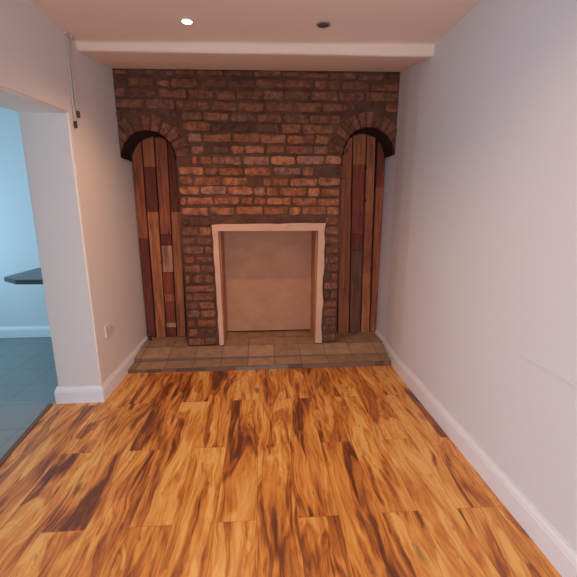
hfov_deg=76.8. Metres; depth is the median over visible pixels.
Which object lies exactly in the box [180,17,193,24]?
recessed light
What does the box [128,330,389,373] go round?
hearth
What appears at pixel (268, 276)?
fireplace
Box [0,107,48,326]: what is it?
wall
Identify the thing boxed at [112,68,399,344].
brick wall
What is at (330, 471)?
floor
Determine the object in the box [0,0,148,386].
wall
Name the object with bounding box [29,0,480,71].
ceiling
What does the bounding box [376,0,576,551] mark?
wall
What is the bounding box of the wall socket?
[104,321,113,337]
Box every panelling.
[132,137,187,336]
[336,134,384,332]
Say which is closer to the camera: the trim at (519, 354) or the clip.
the trim at (519, 354)
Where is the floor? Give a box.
[0,337,561,576]
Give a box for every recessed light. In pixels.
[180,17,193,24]
[317,21,330,27]
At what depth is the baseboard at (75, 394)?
2.77 m
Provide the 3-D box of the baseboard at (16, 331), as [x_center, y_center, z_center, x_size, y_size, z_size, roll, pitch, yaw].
[-3.021,0.497,4.165,2.303,0.130,0.018,-1,13,-4]
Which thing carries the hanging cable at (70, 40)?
hanging from the clip
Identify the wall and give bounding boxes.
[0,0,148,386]
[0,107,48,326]
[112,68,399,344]
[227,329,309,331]
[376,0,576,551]
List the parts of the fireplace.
panel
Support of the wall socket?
attached to the wall at (81, 187)
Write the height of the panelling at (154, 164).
2.087 m
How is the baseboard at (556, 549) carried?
attached to the wall at (478, 260)
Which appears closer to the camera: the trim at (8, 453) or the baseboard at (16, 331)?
the trim at (8, 453)
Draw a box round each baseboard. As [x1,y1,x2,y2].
[0,326,50,337]
[54,336,147,403]
[375,329,576,576]
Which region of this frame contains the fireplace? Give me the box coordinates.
[212,223,325,344]
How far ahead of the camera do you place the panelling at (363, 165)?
3.78 m
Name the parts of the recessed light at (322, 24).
bulb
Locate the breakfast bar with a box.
[4,267,42,283]
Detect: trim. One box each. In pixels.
[0,403,52,466]
[518,353,576,387]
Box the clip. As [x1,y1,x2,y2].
[63,31,73,40]
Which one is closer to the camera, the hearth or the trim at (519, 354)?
the trim at (519, 354)
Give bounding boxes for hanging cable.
[66,35,77,127]
[69,37,79,117]
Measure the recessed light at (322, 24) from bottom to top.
0.007 m
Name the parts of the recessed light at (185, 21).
bulb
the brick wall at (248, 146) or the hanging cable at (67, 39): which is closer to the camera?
the hanging cable at (67, 39)

